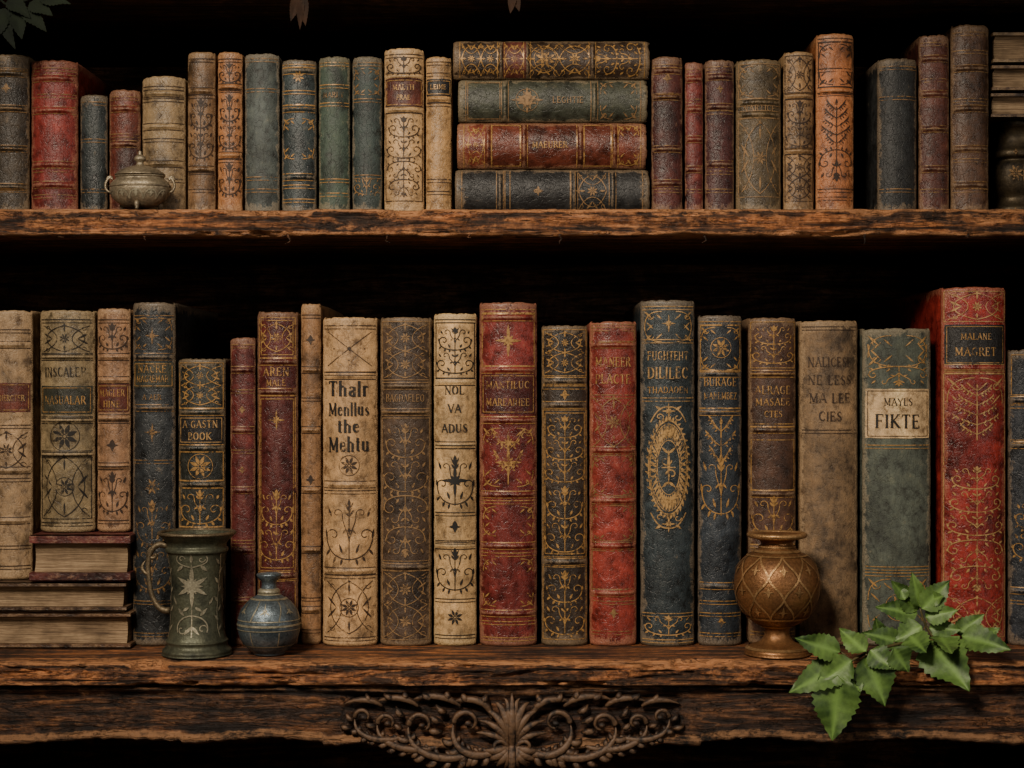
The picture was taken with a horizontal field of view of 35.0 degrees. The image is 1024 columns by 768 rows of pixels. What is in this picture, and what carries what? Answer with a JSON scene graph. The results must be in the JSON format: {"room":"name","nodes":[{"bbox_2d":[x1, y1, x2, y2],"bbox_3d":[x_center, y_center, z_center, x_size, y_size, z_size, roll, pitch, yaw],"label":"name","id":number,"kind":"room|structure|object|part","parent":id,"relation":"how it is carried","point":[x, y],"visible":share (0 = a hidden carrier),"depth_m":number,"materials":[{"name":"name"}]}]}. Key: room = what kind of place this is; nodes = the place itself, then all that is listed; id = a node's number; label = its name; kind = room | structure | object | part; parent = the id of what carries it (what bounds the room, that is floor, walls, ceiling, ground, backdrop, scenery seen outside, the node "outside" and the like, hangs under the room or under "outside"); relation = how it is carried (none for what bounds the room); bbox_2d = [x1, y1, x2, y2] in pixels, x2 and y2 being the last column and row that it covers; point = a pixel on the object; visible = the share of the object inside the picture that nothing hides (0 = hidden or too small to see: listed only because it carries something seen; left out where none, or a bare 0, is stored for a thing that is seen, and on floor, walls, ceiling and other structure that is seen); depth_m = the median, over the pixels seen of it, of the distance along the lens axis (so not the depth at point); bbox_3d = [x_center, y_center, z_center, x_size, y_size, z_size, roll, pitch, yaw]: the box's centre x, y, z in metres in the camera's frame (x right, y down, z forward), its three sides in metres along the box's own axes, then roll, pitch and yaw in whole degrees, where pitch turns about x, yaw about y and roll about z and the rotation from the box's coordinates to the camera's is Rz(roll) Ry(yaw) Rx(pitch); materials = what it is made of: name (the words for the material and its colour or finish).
{"room":"library","nodes":[
{"label":"library","id":0,"kind":"room"},
{"bbox_3d":[0.000,1.300,-0.490,6.000,0.100,4.420,0,0,0],"label":"floor","id":1,"kind":"structure","parent":0,"visible":0},
{"bbox_2d":[0,0,1023,767],"bbox_3d":[0.000,0.300,1.393,1.077,1.900,0.353,0,0,0],"label":"bookcase","id":2,"kind":"object","parent":1,"relation":"on","point":[321,705],"visible":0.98,"depth_m":1.31,"materials":[{"name":"brown wood"}]},
{"bbox_2d":[0,54,35,208],"bbox_3d":[-0.402,-0.199,1.336,0.033,0.127,0.091,0,0,0],"label":"book","id":3,"kind":"object","parent":2,"relation":"on","point":[15,70],"visible":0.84,"depth_m":1.29,"materials":[{"name":"leather"}]},
{"bbox_2d":[0,0,70,49],"bbox_3d":[-0.372,-0.283,1.257,0.063,0.049,0.008,0,0,0],"label":"sprig","id":4,"kind":"object","parent":2,"relation":"attached to","point":[17,15],"visible":1,"depth_m":1.26,"materials":[{"name":"green plant"}]},
{"bbox_2d":[0,607,135,648],"bbox_3d":[-0.366,0.194,1.368,0.130,0.029,0.176,0,0,0],"label":"book","id":5,"kind":"object","parent":2,"relation":"on","point":[23,629],"visible":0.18,"depth_m":1.29,"materials":[{"name":"leather"}]},
{"bbox_2d":[0,578,132,611],"bbox_3d":[-0.369,0.168,1.366,0.130,0.023,0.170,0,0,0],"label":"book","id":6,"kind":"object","parent":5,"relation":"on","point":[16,595],"visible":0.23,"depth_m":1.29,"materials":[{"name":"leather"}]},
{"bbox_2d":[0,310,41,579],"bbox_3d":[-0.402,0.048,1.360,0.037,0.215,0.140,0,0,0],"label":"book","id":7,"kind":"object","parent":6,"relation":"on","point":[20,370],"visible":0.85,"depth_m":1.29,"materials":[{"name":"leather"}]},
{"bbox_2d":[29,530,134,581],"bbox_3d":[-0.340,0.137,1.364,0.080,0.037,0.167,0,0,0],"label":"book","id":8,"kind":"object","parent":6,"relation":"on","point":[90,556],"visible":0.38,"depth_m":1.29,"materials":[{"name":"leather"}]},
{"bbox_2d":[40,310,97,531],"bbox_3d":[-0.355,0.029,1.359,0.044,0.177,0.142,0,0,0],"label":"book","id":9,"kind":"object","parent":8,"relation":"on","point":[68,339],"visible":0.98,"depth_m":1.29,"materials":[{"name":"leather"}]},
{"bbox_2d":[97,308,132,531],"bbox_3d":[-0.318,0.029,1.361,0.026,0.178,0.138,0,0,0],"label":"book","id":10,"kind":"object","parent":8,"relation":"on","point":[115,326],"visible":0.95,"depth_m":1.29,"materials":[{"name":"leather"}]},
{"bbox_2d":[31,60,113,208],"bbox_3d":[-0.366,-0.197,1.365,0.037,0.122,0.150,0,0,0],"label":"book","id":11,"kind":"object","parent":2,"relation":"on","point":[58,87],"visible":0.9,"depth_m":1.29,"materials":[{"name":"leather"}]},
{"bbox_2d":[80,95,109,208],"bbox_3d":[-0.334,-0.183,1.328,0.022,0.095,0.067,0,0,0],"label":"book","id":12,"kind":"object","parent":2,"relation":"on","point":[95,120],"visible":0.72,"depth_m":1.30,"materials":[{"name":"leather"}]},
{"bbox_2d":[109,89,142,209],"bbox_3d":[-0.310,-0.185,1.328,0.025,0.099,0.071,0,0,0],"label":"book","id":13,"kind":"object","parent":2,"relation":"on","point":[126,110],"visible":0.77,"depth_m":1.30,"materials":[{"name":"leather"}]},
{"bbox_2d":[104,151,175,209],"bbox_3d":[-0.292,-0.159,1.274,0.056,0.048,0.031,0,0,0],"label":"pot","id":14,"kind":"object","parent":2,"relation":"on","point":[137,186],"visible":1,"depth_m":1.26,"materials":[{"name":"brown metal"}]},
{"bbox_3d":[-0.292,-0.173,1.274,0.040,0.020,0.028,0,0,0],"label":"lid","id":15,"kind":"part","parent":14,"relation":"part of","materials":[{"name":"brown metal"}]},
{"bbox_3d":[-0.292,-0.156,1.274,0.056,0.014,0.031,0,0,0],"label":"handle","id":16,"kind":"part","parent":14,"relation":"part of","materials":[{"name":"brown metal"}]},
{"bbox_2d":[142,76,187,209],"bbox_3d":[-0.278,-0.190,1.331,0.034,0.110,0.080,0,0,0],"label":"book","id":17,"kind":"object","parent":2,"relation":"on","point":[165,98],"visible":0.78,"depth_m":1.29,"materials":[{"name":"leather"}]},
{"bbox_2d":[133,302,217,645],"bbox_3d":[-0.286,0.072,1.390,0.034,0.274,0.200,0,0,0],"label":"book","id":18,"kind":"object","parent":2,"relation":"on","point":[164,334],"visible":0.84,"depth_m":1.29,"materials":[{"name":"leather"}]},
{"bbox_2d":[141,527,236,658],"bbox_3d":[-0.243,0.161,1.254,0.061,0.095,0.060,0,0,38],"label":"tankard","id":19,"kind":"object","parent":2,"relation":"on","point":[196,556],"visible":1,"depth_m":1.24,"materials":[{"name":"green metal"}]},
{"bbox_3d":[-0.274,0.149,1.250,0.023,0.056,0.005,0,0,0],"label":"handle","id":20,"kind":"part","parent":19,"relation":"part of","materials":[{"name":"gold metal"}]},
{"bbox_2d":[188,52,217,209],"bbox_3d":[-0.248,-0.200,1.338,0.022,0.130,0.090,0,0,0],"label":"book","id":21,"kind":"object","parent":2,"relation":"on","point":[202,66],"visible":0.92,"depth_m":1.30,"materials":[{"name":"leather"}]},
{"bbox_2d":[178,358,230,640],"bbox_3d":[-0.248,0.094,1.368,0.038,0.229,0.157,0,0,0],"label":"book","id":22,"kind":"object","parent":2,"relation":"on","point":[204,400],"visible":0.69,"depth_m":1.29,"materials":[{"name":"leather"}]},
{"bbox_2d":[218,52,244,210],"bbox_3d":[-0.225,-0.201,1.339,0.020,0.130,0.090,0,0,0],"label":"book","id":23,"kind":"object","parent":2,"relation":"on","point":[231,65],"visible":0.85,"depth_m":1.30,"materials":[{"name":"leather"}]},
{"bbox_2d":[230,337,257,644],"bbox_3d":[-0.215,0.086,1.375,0.020,0.246,0.164,0,0,0],"label":"book","id":24,"kind":"object","parent":2,"relation":"on","point":[244,356],"visible":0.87,"depth_m":1.30,"materials":[{"name":"leather"}]},
{"bbox_2d":[245,53,282,210],"bbox_3d":[-0.200,-0.200,1.338,0.028,0.128,0.089,0,0,0],"label":"book","id":25,"kind":"object","parent":2,"relation":"on","point":[263,72],"visible":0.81,"depth_m":1.30,"materials":[{"name":"leather"}]},
{"bbox_2d":[237,572,300,655],"bbox_3d":[-0.188,0.177,1.254,0.049,0.062,0.049,0,0,0],"label":"bottle","id":26,"kind":"object","parent":2,"relation":"on","point":[268,623],"visible":1,"depth_m":1.24,"materials":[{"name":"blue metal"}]},
{"bbox_2d":[257,311,301,644],"bbox_3d":[-0.187,0.075,1.381,0.032,0.267,0.180,0,0,0],"label":"book","id":27,"kind":"object","parent":2,"relation":"on","point":[279,483],"visible":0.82,"depth_m":1.29,"materials":[{"name":"leather"}]},
{"bbox_2d":[289,0,308,28],"bbox_3d":[-0.165,-0.291,1.259,0.015,0.033,0.005,0,0,0],"label":"cluster","id":28,"kind":"object","parent":2,"relation":"hanging from","point":[299,7],"visible":1,"depth_m":1.26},
{"bbox_2d":[282,59,318,210],"bbox_3d":[-0.170,-0.197,1.335,0.028,0.123,0.088,0,0,0],"label":"book","id":29,"kind":"object","parent":2,"relation":"on","point":[300,78],"visible":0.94,"depth_m":1.29,"materials":[{"name":"leather"}]},
{"bbox_2d":[301,304,343,643],"bbox_3d":[-0.161,0.072,1.389,0.016,0.273,0.180,0,0,0],"label":"book","id":30,"kind":"object","parent":2,"relation":"on","point":[312,315],"visible":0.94,"depth_m":1.30,"materials":[{"name":"leather"}]},
{"bbox_2d":[319,56,352,208],"bbox_3d":[-0.142,-0.199,1.337,0.025,0.126,0.087,0,0,0],"label":"book","id":31,"kind":"object","parent":2,"relation":"on","point":[335,73],"visible":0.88,"depth_m":1.30,"materials":[{"name":"leather"}]},
{"bbox_2d":[323,317,380,645],"bbox_3d":[-0.129,0.078,1.378,0.044,0.262,0.179,0,0,0],"label":"book","id":32,"kind":"object","parent":2,"relation":"on","point":[351,346],"visible":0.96,"depth_m":1.29,"materials":[{"name":"leather"}]},
{"bbox_2d":[352,56,384,209],"bbox_3d":[-0.116,-0.198,1.337,0.024,0.126,0.087,0,0,0],"label":"book","id":33,"kind":"object","parent":2,"relation":"on","point":[368,92],"visible":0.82,"depth_m":1.30,"materials":[{"name":"leather"}]},
{"bbox_2d":[384,48,425,210],"bbox_3d":[-0.086,-0.202,1.338,0.032,0.132,0.094,0,0,0],"label":"book","id":34,"kind":"object","parent":2,"relation":"on","point":[405,68],"visible":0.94,"depth_m":1.29,"materials":[{"name":"leather"}]},
{"bbox_2d":[380,317,433,645],"bbox_3d":[-0.085,0.078,1.378,0.041,0.262,0.179,0,0,0],"label":"book","id":35,"kind":"object","parent":2,"relation":"on","point":[407,343],"visible":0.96,"depth_m":1.29,"materials":[{"name":"leather"}]},
{"bbox_2d":[426,57,454,208],"bbox_3d":[-0.059,-0.199,1.337,0.020,0.126,0.087,0,0,0],"label":"book","id":36,"kind":"object","parent":2,"relation":"on","point":[440,86],"visible":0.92,"depth_m":1.30,"materials":[{"name":"leather"}]},
{"bbox_2d":[434,313,479,645],"bbox_3d":[-0.045,0.076,1.381,0.034,0.265,0.179,0,0,0],"label":"book","id":37,"kind":"object","parent":2,"relation":"on","point":[456,336],"visible":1,"depth_m":1.29,"materials":[{"name":"leather"}]},
{"bbox_2d":[479,302,536,645],"bbox_3d":[-0.003,0.072,1.382,0.046,0.274,0.187,0,0,0],"label":"book","id":38,"kind":"object","parent":2,"relation":"on","point":[508,330],"visible":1,"depth_m":1.29,"materials":[{"name":"leather"}]},
{"bbox_2d":[508,0,520,12],"bbox_3d":[0.002,-0.297,1.259,0.010,0.021,0.004,0,0,0],"label":"cluster","id":39,"kind":"object","parent":2,"relation":"hanging from","point":[511,3],"visible":1,"depth_m":1.26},
{"bbox_2d":[455,170,649,209],"bbox_3d":[0.032,-0.153,1.365,0.156,0.036,0.150,0,0,0],"label":"book","id":40,"kind":"object","parent":2,"relation":"on","point":[474,189],"visible":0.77,"depth_m":1.29,"materials":[{"name":"leather"}]},
{"bbox_2d":[457,123,646,169],"bbox_3d":[0.032,-0.190,1.365,0.152,0.037,0.150,0,0,0],"label":"book","id":41,"kind":"object","parent":40,"relation":"on","point":[480,146],"visible":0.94,"depth_m":1.29,"materials":[{"name":"leather"}]},
{"bbox_2d":[458,80,647,124],"bbox_3d":[0.033,-0.226,1.365,0.152,0.034,0.149,0,0,0],"label":"book","id":42,"kind":"object","parent":41,"relation":"on","point":[506,101],"visible":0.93,"depth_m":1.29,"materials":[{"name":"leather"}]},
{"bbox_2d":[453,41,649,100],"bbox_3d":[0.032,-0.259,1.365,0.157,0.031,0.149,0,0,0],"label":"book","id":43,"kind":"object","parent":42,"relation":"on","point":[478,60],"visible":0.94,"depth_m":1.29,"materials":[{"name":"leather"}]},
{"bbox_2d":[538,325,587,645],"bbox_3d":[0.042,0.081,1.377,0.037,0.255,0.173,0,0,0],"label":"book","id":44,"kind":"object","parent":2,"relation":"on","point":[562,350],"visible":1,"depth_m":1.29,"materials":[{"name":"leather"}]},
{"bbox_2d":[586,321,636,645],"bbox_3d":[0.081,0.079,1.378,0.038,0.259,0.176,0,0,0],"label":"book","id":45,"kind":"object","parent":2,"relation":"on","point":[611,345],"visible":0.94,"depth_m":1.29,"materials":[{"name":"leather"}]},
{"bbox_2d":[624,300,694,645],"bbox_3d":[0.124,0.071,1.390,0.043,0.276,0.200,0,0,0],"label":"book","id":46,"kind":"object","parent":2,"relation":"on","point":[665,428],"visible":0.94,"depth_m":1.29,"materials":[{"name":"leather"}]},
{"bbox_2d":[644,57,682,208],"bbox_3d":[0.124,-0.198,1.337,0.025,0.126,0.088,0,0,0],"label":"book","id":47,"kind":"object","parent":2,"relation":"on","point":[664,85],"visible":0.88,"depth_m":1.30,"materials":[{"name":"leather"}]},
{"bbox_2d":[682,62,702,208],"bbox_3d":[0.146,-0.197,1.337,0.014,0.122,0.083,0,0,0],"label":"book","id":48,"kind":"object","parent":2,"relation":"on","point":[692,73],"visible":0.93,"depth_m":1.30,"materials":[{"name":"leather"}]},
{"bbox_2d":[694,315,741,645],"bbox_3d":[0.166,0.077,1.380,0.035,0.264,0.178,0,0,0],"label":"book","id":49,"kind":"object","parent":2,"relation":"on","point":[717,338],"visible":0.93,"depth_m":1.29,"materials":[{"name":"leather"}]},
{"bbox_2d":[703,60,733,209],"bbox_3d":[0.166,-0.197,1.336,0.023,0.123,0.086,0,0,0],"label":"book","id":50,"kind":"object","parent":2,"relation":"on","point":[718,75],"visible":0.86,"depth_m":1.30,"materials":[{"name":"leather"}]},
{"bbox_2d":[734,59,780,208],"bbox_3d":[0.197,-0.197,1.335,0.036,0.123,0.089,0,0,0],"label":"book","id":51,"kind":"object","parent":2,"relation":"on","point":[757,83],"visible":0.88,"depth_m":1.29,"materials":[{"name":"leather"}]},
{"bbox_2d":[741,317,795,642],"bbox_3d":[0.209,0.078,1.385,0.038,0.262,0.178,0,0,0],"label":"book","id":52,"kind":"object","parent":2,"relation":"on","point":[768,345],"visible":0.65,"depth_m":1.30,"materials":[{"name":"leather"}]},
{"bbox_2d":[732,530,821,658],"bbox_3d":[0.204,0.161,1.254,0.068,0.094,0.068,0,0,0],"label":"vase","id":53,"kind":"object","parent":2,"relation":"on","point":[777,586],"visible":1,"depth_m":1.23,"materials":[{"name":"orange metal"}]},
{"bbox_2d":[778,51,813,208],"bbox_3d":[0.229,-0.201,1.338,0.024,0.130,0.090,0,0,0],"label":"book","id":54,"kind":"object","parent":2,"relation":"on","point":[797,100],"visible":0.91,"depth_m":1.30,"materials":[{"name":"leather"}]},
{"bbox_2d":[795,320,857,644],"bbox_3d":[0.254,0.079,1.382,0.046,0.259,0.177,0,0,0],"label":"book","id":55,"kind":"object","parent":2,"relation":"on","point":[826,430],"visible":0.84,"depth_m":1.30,"materials":[{"name":"leather"}]},
{"bbox_2d":[803,33,853,208],"bbox_3d":[0.258,-0.208,1.342,0.030,0.144,0.101,0,0,0],"label":"book","id":56,"kind":"object","parent":2,"relation":"on","point":[833,69],"visible":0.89,"depth_m":1.29,"materials":[{"name":"leather"}]},
{"bbox_2d":[856,58,916,209],"bbox_3d":[0.308,-0.198,1.336,0.031,0.124,0.087,0,0,0],"label":"book","id":57,"kind":"object","parent":2,"relation":"on","point":[886,102],"visible":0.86,"depth_m":1.30,"materials":[{"name":"leather"}]},
{"bbox_2d":[857,328,930,645],"bbox_3d":[0.308,0.082,1.377,0.054,0.253,0.171,0,0,0],"label":"book","id":58,"kind":"object","parent":2,"relation":"on","point":[894,365],"visible":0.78,"depth_m":1.29,"materials":[{"name":"leather"}]},
{"bbox_2d":[789,571,1011,740],"bbox_3d":[0.288,0.202,1.215,0.170,0.122,0.052,0,0,0],"label":"sprig","id":59,"kind":"object","parent":2,"relation":"on","point":[833,678],"visible":1,"depth_m":1.21,"materials":[{"name":"green plant"}]},
{"bbox_3d":[0.304,0.193,1.229,0.137,0.046,0.024,0,0,-18],"label":"stem","id":60,"kind":"part","parent":59,"relation":"part of","materials":[{"name":"green plant"}]},
{"bbox_2d":[893,35,948,209],"bbox_3d":[0.338,-0.207,1.342,0.024,0.143,0.100,0,0,0],"label":"book","id":61,"kind":"object","parent":2,"relation":"on","point":[930,54],"visible":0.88,"depth_m":1.30,"materials":[{"name":"leather"}]},
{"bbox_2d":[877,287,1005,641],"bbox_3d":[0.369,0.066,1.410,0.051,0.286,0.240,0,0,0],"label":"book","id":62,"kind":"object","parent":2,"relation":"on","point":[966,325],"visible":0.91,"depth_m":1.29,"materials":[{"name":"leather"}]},
{"bbox_2d":[942,24,988,209],"bbox_3d":[0.366,-0.211,1.344,0.030,0.151,0.106,0,0,0],"label":"book","id":63,"kind":"object","parent":2,"relation":"on","point":[968,44],"visible":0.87,"depth_m":1.29,"materials":[{"name":"leather"}]},
{"bbox_2d":[988,120,1023,209],"bbox_3d":[0.427,-0.174,1.350,0.068,0.077,0.082,0,0,0],"label":"vase","id":64,"kind":"object","parent":2,"relation":"on","point":[1006,138],"visible":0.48,"depth_m":1.32,"materials":[{"name":"brown metal"}]},
{"bbox_2d":[988,92,1023,126],"bbox_3d":[0.424,-0.224,1.355,0.079,0.021,0.104,0,0,0],"label":"book","id":65,"kind":"object","parent":64,"relation":"on","point":[1002,106],"visible":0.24,"depth_m":1.31,"materials":[{"name":"paper"}]},
{"bbox_2d":[988,64,1023,94],"bbox_3d":[0.423,-0.246,1.355,0.076,0.022,0.104,0,0,0],"label":"book","id":66,"kind":"object","parent":65,"relation":"on","point":[1001,77],"visible":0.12,"depth_m":1.31,"materials":[{"name":"paper"}]},
{"bbox_2d":[988,31,1023,67],"bbox_3d":[0.423,-0.270,1.356,0.074,0.026,0.105,0,0,0],"label":"book","id":67,"kind":"object","parent":66,"relation":"on","point":[1005,47],"visible":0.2,"depth_m":1.31,"materials":[{"name":"paper"}]},
{"bbox_2d":[1005,349,1023,645],"bbox_3d":[0.414,0.090,1.371,0.034,0.236,0.161,0,0,0],"label":"book","id":68,"kind":"object","parent":2,"relation":"on","point":[1014,359],"visible":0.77,"depth_m":1.30,"materials":[{"name":"leather"}]}
]}

